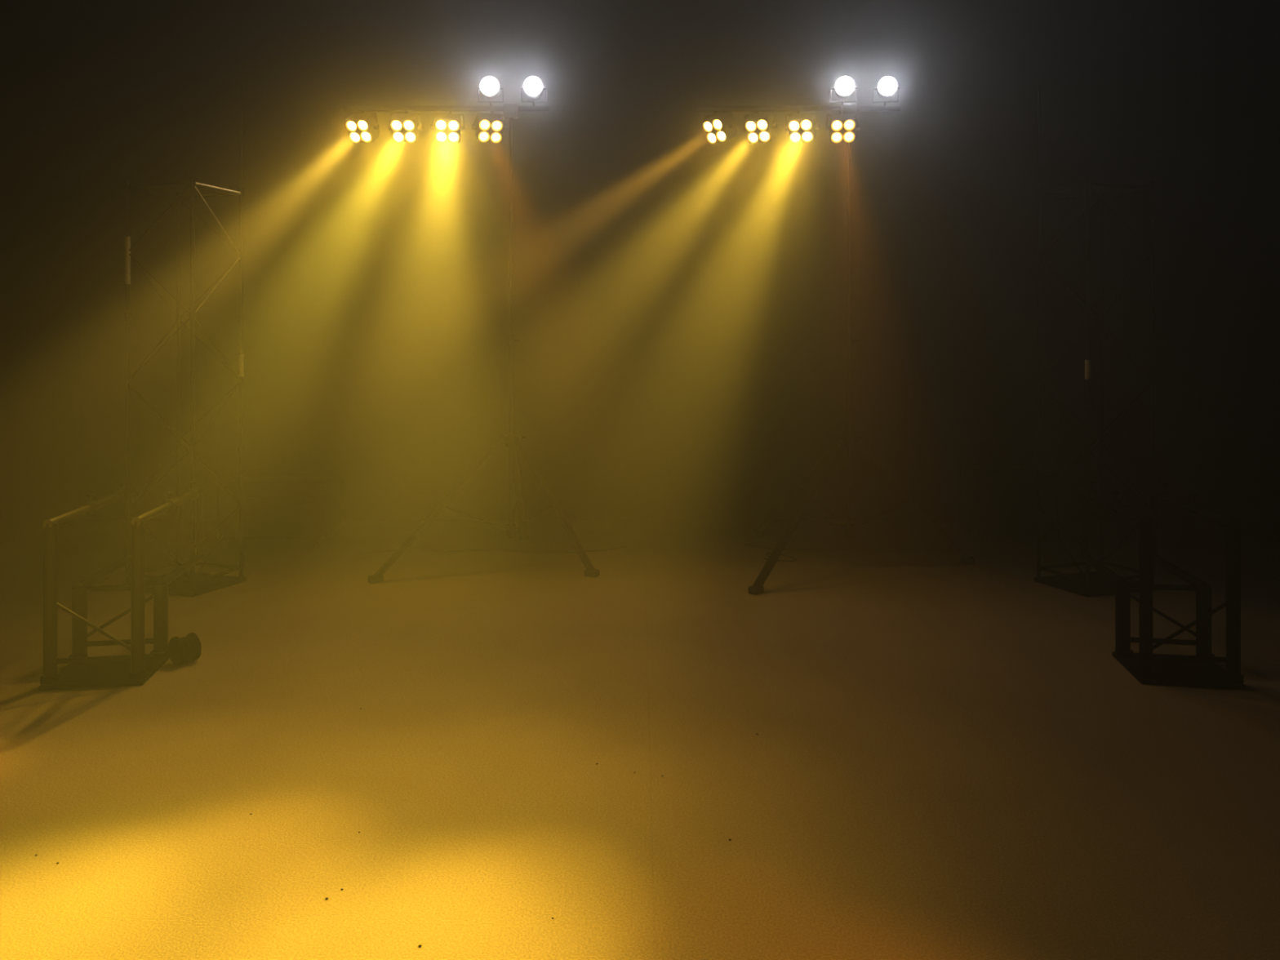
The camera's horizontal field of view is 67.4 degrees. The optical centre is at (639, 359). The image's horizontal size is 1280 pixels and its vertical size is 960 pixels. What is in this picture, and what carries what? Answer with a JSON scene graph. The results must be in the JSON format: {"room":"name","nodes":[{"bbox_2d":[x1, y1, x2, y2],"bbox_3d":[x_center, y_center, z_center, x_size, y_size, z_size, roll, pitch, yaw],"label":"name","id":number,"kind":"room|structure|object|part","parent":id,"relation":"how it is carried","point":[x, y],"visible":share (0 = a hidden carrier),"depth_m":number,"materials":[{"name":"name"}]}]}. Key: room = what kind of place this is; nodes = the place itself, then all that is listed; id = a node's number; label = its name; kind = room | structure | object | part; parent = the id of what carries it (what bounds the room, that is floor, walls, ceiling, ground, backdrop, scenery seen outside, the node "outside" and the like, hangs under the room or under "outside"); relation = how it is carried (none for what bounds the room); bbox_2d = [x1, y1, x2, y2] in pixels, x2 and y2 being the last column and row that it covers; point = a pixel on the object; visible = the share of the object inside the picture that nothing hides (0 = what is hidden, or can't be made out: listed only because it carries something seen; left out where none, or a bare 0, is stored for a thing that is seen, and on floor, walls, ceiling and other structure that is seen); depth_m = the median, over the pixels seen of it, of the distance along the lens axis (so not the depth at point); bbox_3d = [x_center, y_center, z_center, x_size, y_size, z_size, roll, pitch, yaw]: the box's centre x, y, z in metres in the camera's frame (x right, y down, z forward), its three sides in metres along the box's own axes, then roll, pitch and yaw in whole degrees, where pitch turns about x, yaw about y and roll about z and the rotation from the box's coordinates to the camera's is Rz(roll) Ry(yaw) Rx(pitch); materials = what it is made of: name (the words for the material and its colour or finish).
{"room":"concert stage","nodes":[
{"label":"concert stage","id":0,"kind":"room"},
{"bbox_2d":[0,0,79,542],"bbox_3d":[-5.650,-1.000,4.000,0.100,5.200,11.200,0,0,0],"label":"wall","id":1,"kind":"structure","parent":0,"point":[40,39],"depth_m":8.95,"materials":[{"name":"black paint"}]},
{"bbox_2d":[80,0,1199,519],"bbox_3d":[0.000,-1.000,9.650,11.200,5.200,0.100,0,0,0],"label":"wall","id":2,"kind":"structure","parent":0,"point":[680,297],"depth_m":9.60,"materials":[{"name":"black paint"}]},
{"bbox_2d":[0,520,1279,959],"bbox_3d":[0.000,1.650,4.000,11.600,0.100,11.600,0,0,0],"label":"floor","id":3,"kind":"structure","parent":0,"point":[948,758],"depth_m":3.91,"materials":[{"name":"beige concrete"}]},
{"bbox_2d":[38,481,205,690],"bbox_3d":[-2.790,1.163,5.277,0.488,0.875,1.220,0,0,-10],"label":"base frame","id":4,"kind":"object","parent":3,"relation":"on","point":[135,668],"visible":0.97,"depth_m":4.79,"materials":[{"name":"metal"}]},
{"bbox_3d":[-2.991,0.800,5.262,0.044,0.044,1.180,0,0,-10],"label":"rail","id":5,"kind":"part","parent":4,"relation":"part of","materials":[{"name":"metal"}]},
{"bbox_3d":[-2.697,1.480,4.745,0.400,0.028,0.027,0,0,-10],"label":"cross rail","id":6,"kind":"part","parent":4,"relation":"part of","materials":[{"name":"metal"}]},
{"bbox_3d":[-3.021,1.200,5.429,0.048,0.048,0.740,0,0,-10],"label":"rail","id":7,"kind":"part","parent":4,"relation":"part of","materials":[{"name":"metal"}]},
{"bbox_3d":[-2.724,1.575,4.903,0.488,0.050,0.460,0,0,-10],"label":"plate","id":8,"kind":"part","parent":4,"relation":"part of","materials":[{"name":"black metal"}]},
{"bbox_3d":[-2.760,1.500,5.100,0.400,0.028,0.027,0,0,-10],"label":"cross rail","id":9,"kind":"part","parent":4,"relation":"part of","materials":[{"name":"metal"}]},
{"bbox_3d":[-2.760,1.210,5.100,0.400,0.028,0.027,0,0,-10],"label":"cross rail","id":10,"kind":"part","parent":4,"relation":"part of","materials":[{"name":"metal"}]},
{"bbox_3d":[-3.085,1.010,5.794,0.032,0.420,0.032,0,0,-10],"label":"post","id":11,"kind":"part","parent":4,"relation":"part of","materials":[{"name":"metal"}]},
{"bbox_3d":[-2.597,0.800,5.332,0.044,0.044,1.180,0,0,-10],"label":"rail","id":12,"kind":"part","parent":4,"relation":"part of","materials":[{"name":"metal"}]},
{"bbox_3d":[-2.627,1.200,5.499,0.048,0.048,0.740,0,0,-10],"label":"rail","id":13,"kind":"part","parent":4,"relation":"part of","materials":[{"name":"metal"}]},
{"bbox_3d":[-2.691,1.010,5.863,0.032,0.420,0.032,0,0,-10],"label":"post","id":14,"kind":"part","parent":4,"relation":"part of","materials":[{"name":"metal"}]},
{"bbox_2d":[168,632,201,665],"bbox_3d":[-2.410,1.528,5.080,0.144,0.144,0.102,0,0,35],"label":"drum","id":15,"kind":"object","parent":3,"relation":"on","point":[180,650],"visible":1,"depth_m":5.05,"materials":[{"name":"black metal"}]},
{"bbox_2d":[124,84,246,597],"bbox_3d":[-3.226,-0.190,6.811,0.630,3.580,0.500,0,0,20],"label":"truss tower","id":16,"kind":"object","parent":3,"relation":"on","point":[192,584],"visible":0.92,"depth_m":6.78,"materials":[{"name":"black metal"}]},
{"bbox_3d":[-3.226,1.585,6.811,0.630,0.030,0.500,0,0,20],"label":"plate","id":17,"kind":"part","parent":16,"relation":"part of","materials":[{"name":"black metal"}]},
{"bbox_2d":[216,475,343,546],"bbox_3d":[-3.150,1.325,8.449,0.922,0.550,0.524,0,0,0],"label":"flight case","id":18,"kind":"object","parent":3,"relation":"on","point":[274,506],"visible":0.9,"depth_m":8.20,"materials":[{"name":"black laminate"}]},
{"bbox_3d":[-3.150,1.115,8.450,0.900,0.130,0.500,0,0,0],"label":"lid","id":19,"kind":"part","parent":18,"relation":"part of","materials":[{"name":"black laminate"}]},
{"bbox_2d":[342,103,599,583],"bbox_3d":[-1.379,-0.191,7.432,1.646,3.579,1.617,0,0,-26],"label":"stand","id":20,"kind":"object","parent":3,"relation":"on","point":[511,440],"visible":1,"depth_m":7.43,"materials":[{"name":"black metal"}]},
{"bbox_2d":[345,111,379,142],"bbox_3d":[-2.135,-1.802,7.402,0.263,0.254,0.238,0,0,12],"label":"spotlight","id":21,"kind":"object","parent":20,"relation":"attached to","point":[364,126],"visible":1,"depth_m":7.34,"materials":[{"name":"black metal"}]},
{"bbox_2d":[387,111,422,142],"bbox_3d":[-1.807,-1.802,7.405,0.264,0.255,0.237,0,0,0],"label":"spotlight","id":22,"kind":"object","parent":20,"relation":"attached to","point":[405,127],"visible":1,"depth_m":7.35,"materials":[{"name":"black metal"}]},
{"bbox_3d":[-1.480,1.093,7.157,1.004,0.966,0.055,0,0,-31],"label":"leg","id":23,"kind":"part","parent":20,"relation":"part of","materials":[{"name":"black metal"}]},
{"bbox_2d":[430,111,465,142],"bbox_3d":[-1.483,-1.801,7.405,0.263,0.256,0.236,0,0,-9],"label":"spotlight","id":24,"kind":"object","parent":20,"relation":"attached to","point":[446,127],"visible":1,"depth_m":7.34,"materials":[{"name":"black metal"}]},
{"bbox_2d":[471,111,506,142],"bbox_3d":[-1.163,-1.801,7.404,0.263,0.256,0.236,0,0,-17],"label":"spotlight","id":25,"kind":"object","parent":20,"relation":"attached to","point":[489,127],"visible":1,"depth_m":7.34,"materials":[{"name":"black metal"}]},
{"bbox_2d":[477,75,503,106],"bbox_3d":[-1.156,-2.069,7.461,0.203,0.219,0.225,0,0,-3],"label":"lamp","id":26,"kind":"object","parent":20,"relation":"attached to","point":[489,86],"visible":1,"depth_m":7.36,"materials":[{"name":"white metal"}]},
{"bbox_3d":[-1.011,1.093,7.985,0.055,0.965,0.951,0,0,-1],"label":"leg","id":27,"kind":"part","parent":20,"relation":"part of","materials":[{"name":"black metal"}]},
{"bbox_2d":[520,75,546,106],"bbox_3d":[-0.823,-2.069,7.461,0.202,0.219,0.225,0,0,-3],"label":"lamp","id":28,"kind":"object","parent":20,"relation":"on","point":[532,86],"visible":1,"depth_m":7.36,"materials":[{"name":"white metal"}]},
{"bbox_3d":[-0.647,1.093,7.258,0.689,0.961,0.055,0,0,28],"label":"leg","id":29,"kind":"part","parent":20,"relation":"part of","materials":[{"name":"black metal"}]},
{"bbox_2d":[356,546,628,556],"bbox_3d":[-1.203,1.595,8.030,2.233,0.008,0.259,0,0,-5],"label":"power cable","id":30,"kind":"object","parent":3,"relation":"on","point":[626,546],"visible":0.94,"depth_m":8.02,"materials":[{"name":"brown rubber"}]},
{"bbox_2d":[764,552,796,561],"bbox_3d":[1.124,1.595,7.759,0.252,0.008,0.320,0,0,0],"label":"power cable","id":31,"kind":"object","parent":3,"relation":"on","point":[768,553],"visible":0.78,"depth_m":7.69,"materials":[{"name":"brown rubber"}]},
{"bbox_2d":[696,103,975,595],"bbox_3d":[1.263,-0.191,7.842,2.124,3.579,1.878,0,0,-28],"label":"stand","id":32,"kind":"object","parent":3,"relation":"on","point":[848,439],"visible":0.97,"depth_m":7.43,"materials":[{"name":"black metal"}]},
{"bbox_2d":[702,111,737,143],"bbox_3d":[0.606,-1.801,7.403,0.294,0.258,0.235,0,0,42],"label":"spotlight","id":33,"kind":"object","parent":32,"relation":"attached to","point":[721,126],"visible":1,"depth_m":7.33,"materials":[{"name":"black metal"}]},
{"bbox_2d":[743,111,777,143],"bbox_3d":[0.925,-1.801,7.403,0.277,0.257,0.236,0,0,27],"label":"spotlight","id":34,"kind":"object","parent":32,"relation":"attached to","point":[759,127],"visible":1,"depth_m":7.33,"materials":[{"name":"black metal"}]},
{"bbox_3d":[1.337,1.093,8.132,0.055,0.970,1.354,0,0,-23],"label":"leg","id":35,"kind":"part","parent":32,"relation":"part of","materials":[{"name":"black metal"}]},
{"bbox_3d":[1.183,1.093,6.990,0.055,0.968,1.147,0,0,43],"label":"leg","id":36,"kind":"part","parent":32,"relation":"part of","materials":[{"name":"black metal"}]},
{"bbox_2d":[785,111,819,142],"bbox_3d":[1.250,-1.801,7.403,0.267,0.257,0.236,0,0,20],"label":"spotlight","id":37,"kind":"object","parent":32,"relation":"attached to","point":[802,127],"visible":1,"depth_m":7.34,"materials":[{"name":"black metal"}]},
{"bbox_2d":[825,111,860,142],"bbox_3d":[1.564,-1.801,7.406,0.263,0.257,0.235,0,0,10],"label":"spotlight","id":38,"kind":"object","parent":32,"relation":"attached to","point":[842,127],"visible":1,"depth_m":7.34,"materials":[{"name":"black metal"}]},
{"bbox_2d":[830,75,857,105],"bbox_3d":[1.580,-2.069,7.461,0.208,0.219,0.225,0,0,8],"label":"lamp","id":39,"kind":"object","parent":32,"relation":"attached to","point":[844,86],"visible":1,"depth_m":7.36,"materials":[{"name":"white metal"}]},
{"bbox_2d":[872,75,899,106],"bbox_3d":[1.909,-2.069,7.461,0.209,0.219,0.225,0,0,9],"label":"lamp","id":40,"kind":"object","parent":32,"relation":"on","point":[887,86],"visible":1,"depth_m":7.36,"materials":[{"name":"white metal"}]},
{"bbox_3d":[2.130,1.093,7.493,0.904,0.965,0.055,0,0,-5],"label":"leg","id":41,"kind":"part","parent":32,"relation":"part of","materials":[{"name":"black metal"}]},
{"bbox_2d":[1033,84,1156,597],"bbox_3d":[3.226,-0.190,6.811,0.630,3.580,0.500,0,0,-20],"label":"truss tower","id":42,"kind":"object","parent":3,"relation":"on","point":[1087,584],"visible":0.9,"depth_m":6.73,"materials":[{"name":"black metal"}]},
{"bbox_3d":[3.226,1.585,6.811,0.630,0.030,0.500,0,0,-20],"label":"plate","id":43,"kind":"part","parent":42,"relation":"part of","materials":[{"name":"black metal"}]},
{"bbox_2d":[1077,480,1244,689],"bbox_3d":[2.820,1.163,5.297,0.488,0.875,1.220,0,0,10],"label":"base frame","id":44,"kind":"object","parent":3,"relation":"on","point":[1199,670],"visible":1,"depth_m":4.84,"materials":[{"name":"black paint"}]},
{"bbox_3d":[2.721,1.010,5.883,0.032,0.420,0.032,0,0,10],"label":"post","id":45,"kind":"part","parent":44,"relation":"part of","materials":[{"name":"black metal"}]},
{"bbox_3d":[2.657,1.200,5.519,0.048,0.048,0.740,0,0,10],"label":"rail","id":46,"kind":"part","parent":44,"relation":"part of","materials":[{"name":"black metal"}]},
{"bbox_3d":[2.627,0.800,5.351,0.044,0.044,1.180,0,0,10],"label":"rail","id":47,"kind":"part","parent":44,"relation":"part of","materials":[{"name":"black metal"}]},
{"bbox_3d":[3.115,1.010,5.814,0.032,0.420,0.032,0,0,10],"label":"post","id":48,"kind":"part","parent":44,"relation":"part of","materials":[{"name":"black metal"}]},
{"bbox_3d":[2.789,1.210,5.120,0.400,0.028,0.027,0,0,10],"label":"cross rail","id":49,"kind":"part","parent":44,"relation":"part of","materials":[{"name":"black metal"}]},
{"bbox_3d":[2.789,1.500,5.120,0.400,0.028,0.027,0,0,10],"label":"cross rail","id":50,"kind":"part","parent":44,"relation":"part of","materials":[{"name":"black metal"}]},
{"bbox_3d":[2.754,1.575,4.923,0.488,0.050,0.460,0,0,10],"label":"plate","id":51,"kind":"part","parent":44,"relation":"part of","materials":[{"name":"black metal"}]},
{"bbox_3d":[3.051,1.200,5.449,0.048,0.048,0.740,0,0,10],"label":"rail","id":52,"kind":"part","parent":44,"relation":"part of","materials":[{"name":"black metal"}]},
{"bbox_3d":[2.727,1.480,4.765,0.400,0.028,0.027,0,0,10],"label":"cross rail","id":53,"kind":"part","parent":44,"relation":"part of","materials":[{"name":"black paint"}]},
{"bbox_3d":[3.021,0.800,5.282,0.044,0.044,1.180,0,0,10],"label":"rail","id":54,"kind":"part","parent":44,"relation":"part of","materials":[{"name":"black metal"}]},
{"bbox_2d":[1200,0,1279,542],"bbox_3d":[5.650,-1.000,4.000,0.100,5.200,11.200,0,0,0],"label":"wall","id":55,"kind":"structure","parent":0,"point":[1240,39],"depth_m":8.97,"materials":[{"name":"black paint"}]}
]}

